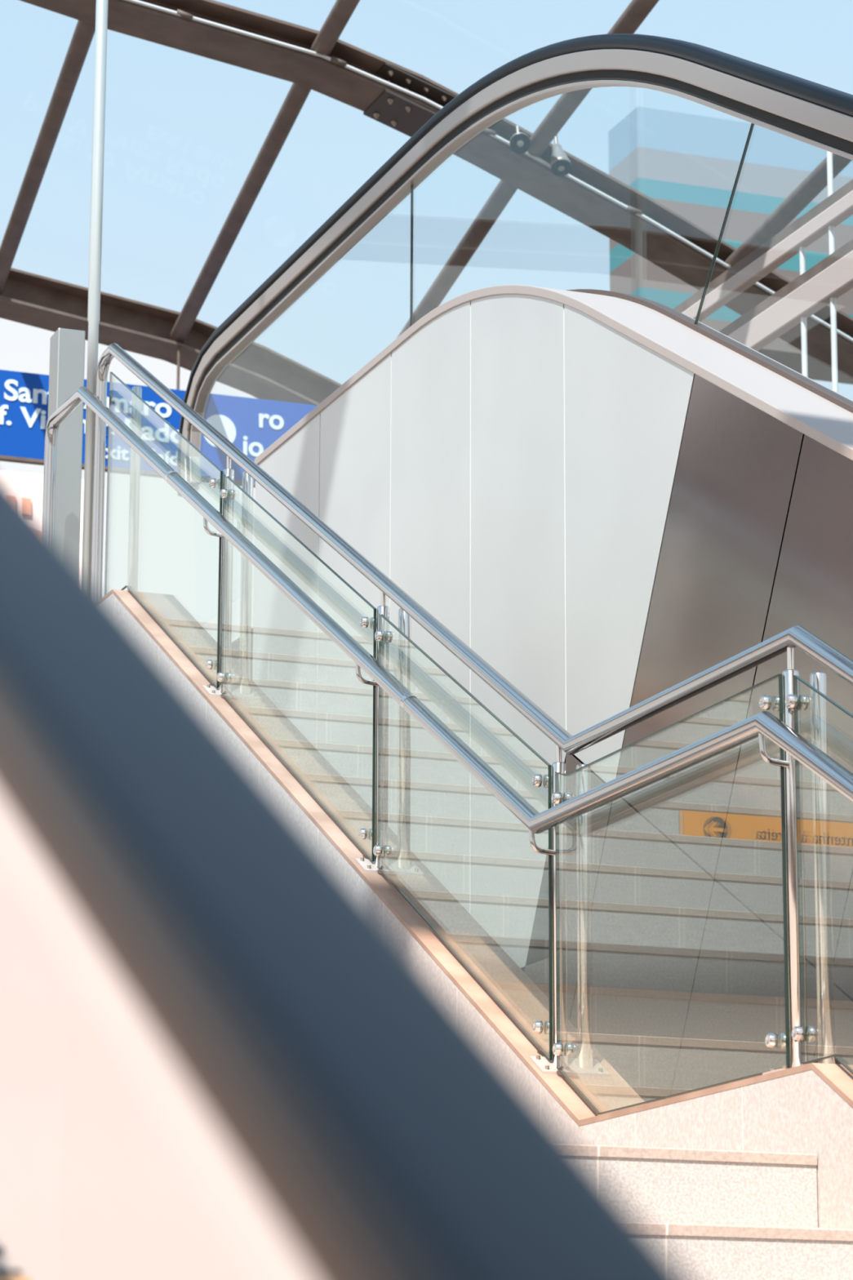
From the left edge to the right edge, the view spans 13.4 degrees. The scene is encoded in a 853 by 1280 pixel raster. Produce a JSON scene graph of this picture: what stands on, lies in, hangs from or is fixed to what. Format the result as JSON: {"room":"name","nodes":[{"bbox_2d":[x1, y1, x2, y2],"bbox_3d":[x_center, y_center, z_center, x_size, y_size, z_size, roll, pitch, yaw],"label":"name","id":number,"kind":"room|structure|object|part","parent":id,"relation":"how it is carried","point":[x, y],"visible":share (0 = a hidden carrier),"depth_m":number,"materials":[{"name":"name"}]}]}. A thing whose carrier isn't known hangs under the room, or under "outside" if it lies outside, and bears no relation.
{"room":"train station","nodes":[
{"label":"train station","id":0,"kind":"room"},
{"bbox_2d":[0,267,342,405],"bbox_3d":[-4.361,-0.428,26.093,22.400,6.860,0.400,5,-14,-20],"label":"roof beam","id":1,"kind":"structure","parent":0,"point":[260,371],"depth_m":27.38,"materials":[{"name":"metal"}]},
{"bbox_2d":[0,369,48,465],"bbox_3d":[-2.974,-1.626,26.728,0.369,0.697,0.070,5,-14,-20],"label":"station sign","id":2,"kind":"object","parent":1,"relation":"hanging from","point":[24,396],"depth_m":26.71,"materials":[{"name":"blue plastic"}]},
{"bbox_2d":[104,423,130,474],"bbox_3d":[-2.297,-1.405,26.937,0.192,0.369,0.070,5,-14,-20],"label":"station sign","id":3,"kind":"object","parent":1,"relation":"hanging from","point":[120,451],"depth_m":26.91,"materials":[{"name":"blue"}]},
{"bbox_3d":[-1.864,-1.218,27.061,4.400,0.025,0.068,5,-14,-20],"label":"frame","id":4,"kind":"part","parent":3,"relation":"part of","materials":[{"name":"paint"}]},
{"bbox_2d":[106,382,181,471],"bbox_3d":[-2.116,-1.578,27.048,0.573,0.636,0.070,5,-14,-20],"label":"station sign","id":5,"kind":"object","parent":1,"relation":"hanging from","point":[156,433],"depth_m":27.05,"materials":[{"name":"blue plastic"}]},
{"bbox_3d":[-1.861,-2.037,27.257,0.022,0.350,0.022,13,-18,-42],"label":"hanger rod","id":6,"kind":"part","parent":5,"relation":"part of","materials":[{"name":"paint"}]},
{"bbox_2d":[200,433,226,484],"bbox_3d":[-1.605,-1.344,27.190,0.206,0.374,0.070,5,-14,-20],"label":"station sign","id":7,"kind":"object","parent":1,"relation":"hanging from","point":[208,471],"depth_m":27.16,"materials":[{"name":"blue"}]},
{"bbox_2d":[204,393,316,461],"bbox_3d":[-1.262,-1.571,27.377,0.883,0.489,0.070,5,-14,-20],"label":"station sign","id":8,"kind":"object","parent":1,"relation":"hanging from","point":[252,428],"depth_m":27.33,"materials":[{"name":"blue plastic"}]},
{"bbox_2d":[19,0,852,382],"bbox_3d":[-3.160,-1.777,21.387,22.400,6.800,0.420,5,-14,-20],"label":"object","id":9,"kind":"structure","parent":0,"point":[402,112],"depth_m":22.94,"materials":[{"name":"paint"}]},
{"bbox_2d":[0,20,95,295],"bbox_3d":[-2.625,-3.276,24.697,0.144,0.394,5.023,3,-14,-13],"label":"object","id":10,"kind":"structure","parent":9,"relation":"attached to","point":[83,33],"depth_m":24.36,"materials":[{"name":"paint"}]},
{"bbox_2d":[166,82,311,344],"bbox_3d":[-1.297,-2.952,25.134,0.144,0.394,5.023,3,-14,-13],"label":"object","id":11,"kind":"structure","parent":9,"relation":"attached to","point":[297,95],"depth_m":24.95,"materials":[{"name":"paint"}]},
{"bbox_2d":[305,0,359,61],"bbox_3d":[-0.097,-4.209,20.406,0.144,0.144,5.016,3,-14,-13],"label":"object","id":12,"kind":"structure","parent":9,"relation":"attached to","point":[342,11],"depth_m":22.18,"materials":[{"name":"paint"}]},
{"bbox_3d":[-0.065,-3.274,22.942,0.560,0.201,0.420,5,-14,-20],"label":"splice plate","id":13,"kind":"part","parent":9,"relation":"part of","materials":[{"name":"brown metal"}]},
{"bbox_3d":[-0.060,-3.382,22.954,0.560,0.325,0.012,5,-14,-20],"label":"splice plate","id":14,"kind":"part","parent":9,"relation":"part of","materials":[{"name":"paint"}]},
{"bbox_3d":[-0.026,-3.475,22.884,0.560,0.197,0.180,5,-14,-20],"label":"splice plate","id":15,"kind":"part","parent":9,"relation":"part of","materials":[{"name":"brown metal"}]},
{"bbox_2d":[396,179,517,337],"bbox_3d":[0.030,-2.371,25.509,0.144,0.394,5.023,3,-14,-13],"label":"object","id":16,"kind":"structure","parent":9,"relation":"attached to","point":[504,192],"depth_m":24.48,"materials":[{"name":"paint"}]},
{"bbox_2d":[124,0,852,342],"bbox_3d":[-0.224,-2.864,22.546,9.508,3.026,0.037,5,-14,-20],"label":"cable conduit","id":17,"kind":"object","parent":9,"relation":"attached to","point":[180,13],"visible":0.77,"depth_m":22.74,"materials":[{"name":"white metal"}]},
{"bbox_2d":[509,125,530,154],"bbox_3d":[0.580,-3.148,22.804,0.133,0.251,0.243,1,-14,-5],"label":"spotlight","id":18,"kind":"object","parent":9,"relation":"attached to","point":[520,142],"visible":1,"depth_m":22.70,"materials":[{"name":"beige metal"}]},
{"bbox_3d":[0.577,-3.201,22.920,0.024,0.095,0.043,5,-14,-20],"label":"lamp arm","id":19,"kind":"part","parent":18,"relation":"part of","materials":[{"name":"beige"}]},
{"bbox_2d":[550,134,571,176],"bbox_3d":[0.836,-3.074,22.910,0.133,0.305,0.189,5,-14,-20],"label":"spotlight","id":20,"kind":"object","parent":9,"relation":"attached to","point":[560,165],"visible":0.99,"depth_m":22.85,"materials":[{"name":"beige"}]},
{"bbox_3d":[0.820,-3.159,23.004,0.024,0.095,0.043,5,-14,-20],"label":"lamp arm","id":21,"kind":"part","parent":20,"relation":"part of","materials":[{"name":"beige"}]},
{"bbox_2d":[521,0,659,161],"bbox_3d":[1.230,-3.628,20.781,0.144,0.144,5.016,3,-14,-13],"label":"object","id":22,"kind":"structure","parent":9,"relation":"attached to","point":[637,11],"depth_m":22.11,"materials":[{"name":"paint"}]},
{"bbox_2d":[720,153,852,268],"bbox_3d":[2.538,-2.940,21.123,0.144,0.144,5.016,3,-14,-13],"label":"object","id":23,"kind":"structure","parent":9,"relation":"attached to","point":[815,181],"depth_m":22.22,"materials":[{"name":"paint"}]},
{"bbox_2d":[673,151,852,392],"bbox_3d":[2.118,-1.572,17.999,0.060,2.260,4.600,5,-14,-20],"label":"framework","id":24,"kind":"object","parent":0,"point":[819,286],"visible":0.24,"depth_m":18.62,"materials":[{"name":"beige metal"}]},
{"bbox_3d":[1.924,-1.229,18.446,0.030,1.800,0.030,5,-14,-20],"label":"post","id":25,"kind":"part","parent":24,"relation":"part of","materials":[{"name":"white metal"}]},
{"bbox_3d":[2.041,-1.524,18.199,0.030,2.260,0.030,5,-14,-20],"label":"post","id":26,"kind":"part","parent":24,"relation":"part of","materials":[{"name":"white metal"}]},
{"bbox_3d":[-1.215,8.900,30.362,100.000,0.200,120.000,5,-14,-20],"label":"floor","id":27,"kind":"structure","parent":0,"visible":0},
{"bbox_2d":[0,470,84,573],"bbox_3d":[-9.905,7.100,65.871,5.700,19.785,10.000,5,-14,-20],"label":"building","id":28,"kind":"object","parent":27,"relation":"on","point":[28,488],"visible":0.09,"depth_m":65.95,"materials":[{"name":"white"}]},
{"bbox_2d":[0,479,690,1279],"bbox_3d":[-0.421,-0.014,2.861,0.765,5.043,7.513,5,-14,-20],"label":"escalator","id":29,"kind":"object","parent":27,"relation":"on","point":[218,1060],"visible":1,"depth_m":0.99,"materials":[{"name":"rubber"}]},
{"bbox_2d":[102,589,852,1229],"bbox_3d":[-0.303,1.699,11.121,0.236,4.846,14.800,5,-14,-20],"label":"parapet","id":30,"kind":"object","parent":27,"relation":"on","point":[808,1108],"visible":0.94,"depth_m":9.91,"materials":[{"name":"beige stone"}]},
{"bbox_2d":[48,328,85,569],"bbox_3d":[-1.494,-0.567,14.934,0.115,1.449,0.140,5,-14,-20],"label":"steel column","id":31,"kind":"structure","parent":30,"relation":"on","point":[67,346],"depth_m":14.93,"materials":[{"name":"grey metal"}]},
{"bbox_2d":[81,0,107,582],"bbox_3d":[-1.322,-2.579,14.799,0.099,5.200,0.099,5,-14,-20],"label":"pole","id":32,"kind":"object","parent":30,"relation":"on","point":[101,6],"visible":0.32,"depth_m":14.53,"materials":[{"name":"white metal"}]},
{"bbox_2d":[41,342,852,1114],"bbox_3d":[0.026,0.196,10.493,0.235,4.389,8.396,5,-14,-20],"label":"stair railing","id":33,"kind":"object","parent":30,"relation":"on","point":[796,750],"visible":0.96,"depth_m":9.55,"materials":[{"name":"metal"}]},
{"bbox_3d":[-1.129,-0.548,14.039,0.039,0.897,0.039,5,-14,-20],"label":"post","id":34,"kind":"part","parent":33,"relation":"part of","materials":[{"name":"metal"}]},
{"bbox_3d":[-0.689,-0.200,12.544,0.039,0.808,0.039,5,-14,-20],"label":"post","id":35,"kind":"part","parent":33,"relation":"part of","materials":[{"name":"metal"}]},
{"bbox_3d":[-0.682,-0.493,12.570,0.012,0.018,0.084,5,-14,-20],"label":"clamp arm","id":36,"kind":"part","parent":33,"relation":"part of","materials":[{"name":"metal"}]},
{"bbox_3d":[-0.666,0.182,12.462,0.188,0.058,0.090,5,-14,-20],"label":"plate","id":37,"kind":"part","parent":33,"relation":"part of","materials":[{"name":"silver metal"}]},
{"bbox_3d":[-0.624,-0.194,12.568,0.039,0.808,0.039,5,-14,-20],"label":"post","id":38,"kind":"part","parent":33,"relation":"part of","materials":[{"name":"metal"}]},
{"bbox_3d":[-0.132,0.294,10.895,0.039,0.810,0.039,5,-14,-20],"label":"post","id":39,"kind":"part","parent":33,"relation":"part of","materials":[{"name":"metal"}]},
{"bbox_3d":[-0.125,0.000,10.922,0.012,0.018,0.084,5,-14,-20],"label":"clamp arm","id":40,"kind":"part","parent":33,"relation":"part of","materials":[{"name":"metal"}]},
{"bbox_3d":[-0.110,0.677,10.813,0.188,0.058,0.090,5,-14,-20],"label":"plate","id":41,"kind":"part","parent":33,"relation":"part of","materials":[{"name":"silver metal"}]},
{"bbox_3d":[-0.067,0.300,10.919,0.039,0.810,0.039,5,-14,-20],"label":"post","id":42,"kind":"part","parent":33,"relation":"part of","materials":[{"name":"metal"}]},
{"bbox_3d":[-0.059,-0.059,10.520,0.049,3.590,8.396,5,-14,-20],"label":"handrail","id":43,"kind":"part","parent":33,"relation":"part of","materials":[{"name":"metal"}]},
{"bbox_3d":[0.101,-0.270,10.396,0.045,3.527,7.963,5,-14,-20],"label":"handrail","id":44,"kind":"part","parent":33,"relation":"part of","materials":[{"name":"metal"}]},
{"bbox_3d":[0.347,0.719,9.475,0.039,0.812,0.039,5,-14,-20],"label":"post","id":45,"kind":"part","parent":33,"relation":"part of","materials":[{"name":"metal"}]},
{"bbox_3d":[0.370,1.103,9.392,0.188,0.058,0.090,5,-14,-20],"label":"plate","id":46,"kind":"part","parent":33,"relation":"part of","materials":[{"name":"silver metal"}]},
{"bbox_3d":[0.413,0.725,9.499,0.039,0.812,0.039,5,-14,-20],"label":"post","id":47,"kind":"part","parent":33,"relation":"part of","materials":[{"name":"metal"}]},
{"bbox_3d":[0.854,0.969,8.101,0.188,0.009,0.090,5,-14,-20],"label":"plate","id":48,"kind":"part","parent":33,"relation":"part of","materials":[{"name":"silver metal"}]},
{"bbox_3d":[0.839,0.151,8.244,0.012,0.018,0.084,5,-14,-20],"label":"clamp arm","id":49,"kind":"part","parent":33,"relation":"part of","materials":[{"name":"metal"}]},
{"bbox_3d":[0.832,0.525,8.198,0.039,0.935,0.039,5,-14,-20],"label":"post","id":50,"kind":"part","parent":33,"relation":"part of","materials":[{"name":"metal"}]},
{"bbox_3d":[0.897,0.531,8.222,0.039,0.935,0.039,5,-14,-20],"label":"post","id":51,"kind":"part","parent":33,"relation":"part of","materials":[{"name":"metal"}]},
{"bbox_2d":[177,33,852,1102],"bbox_3d":[0.682,0.797,11.647,0.386,6.852,11.073,5,-14,-20],"label":"escalator","id":52,"kind":"object","parent":27,"relation":"on","point":[611,499],"visible":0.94,"depth_m":11.84,"materials":[{"name":"metal"}]},
{"bbox_3d":[-0.578,0.409,14.650,0.003,2.528,0.832,5,-14,-20],"label":"panel","id":53,"kind":"part","parent":52,"relation":"part of","materials":[{"name":"metal"}]},
{"bbox_3d":[-0.283,0.228,13.890,0.003,2.528,0.822,5,-14,-20],"label":"panel","id":54,"kind":"part","parent":52,"relation":"part of","materials":[{"name":"metal"}]},
{"bbox_3d":[0.009,0.048,13.134,0.003,2.528,0.822,5,-14,-20],"label":"panel","id":55,"kind":"part","parent":52,"relation":"part of","materials":[{"name":"metal"}]},
{"bbox_3d":[0.784,-0.813,12.071,0.084,3.522,11.072,5,-14,-20],"label":"rubber handrail","id":56,"kind":"part","parent":52,"relation":"part of","materials":[{"name":"black rubber"}]},
{"bbox_3d":[0.307,-0.107,12.358,0.003,2.470,0.852,5,-14,-20],"label":"panel","id":57,"kind":"part","parent":52,"relation":"part of","materials":[{"name":"metal"}]},
{"bbox_3d":[1.041,-0.049,10.876,0.386,3.454,9.050,5,-14,-20],"label":"deck trim","id":58,"kind":"part","parent":52,"relation":"part of","materials":[{"name":"silver metal"}]},
{"bbox_3d":[0.436,0.905,11.750,0.003,1.098,0.868,5,-14,-20],"label":"panel","id":59,"kind":"part","parent":52,"relation":"part of","materials":[{"name":"glass"}]},
{"bbox_3d":[0.640,-0.398,11.518,0.003,1.726,1.022,5,-14,-20],"label":"panel","id":60,"kind":"part","parent":52,"relation":"part of","materials":[{"name":"metal"}]},
{"bbox_3d":[0.632,1.079,11.172,0.003,1.285,1.212,5,-14,-20],"label":"panel","id":61,"kind":"part","parent":52,"relation":"part of","materials":[{"name":"glass"}]},
{"bbox_3d":[0.835,-0.059,10.900,0.003,1.572,1.366,5,-14,-20],"label":"panel","id":62,"kind":"part","parent":52,"relation":"part of","materials":[{"name":"metal"}]},
{"bbox_3d":[0.887,1.306,10.415,0.003,1.285,1.212,5,-14,-20],"label":"panel","id":63,"kind":"part","parent":52,"relation":"part of","materials":[{"name":"glass"}]},
{"bbox_3d":[1.090,0.168,10.143,0.003,1.572,1.366,5,-14,-20],"label":"panel","id":64,"kind":"part","parent":52,"relation":"part of","materials":[{"name":"metal"}]},
{"bbox_3d":[1.143,1.533,9.658,0.003,1.285,1.212,5,-14,-20],"label":"panel","id":65,"kind":"part","parent":52,"relation":"part of","materials":[{"name":"glass"}]},
{"bbox_3d":[1.346,0.396,9.386,0.003,1.572,1.366,5,-14,-20],"label":"panel","id":66,"kind":"part","parent":52,"relation":"part of","materials":[{"name":"glass"}]},
{"bbox_2d":[573,1143,852,1279],"bbox_3d":[-1.787,1.704,11.142,2.522,4.836,15.733,5,-14,-20],"label":"staircase","id":67,"kind":"structure","parent":27,"relation":"on","point":[719,1215],"depth_m":7.64,"materials":[{"name":"beige stone"}]},
{"bbox_2d":[608,106,852,384],"bbox_3d":[6.446,3.151,41.834,10.800,16.385,5.000,5,-14,-20],"label":"banded building","id":68,"kind":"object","parent":27,"relation":"on","point":[688,164],"visible":0.33,"depth_m":39.79,"materials":[{"name":"blue glass"}]}
]}

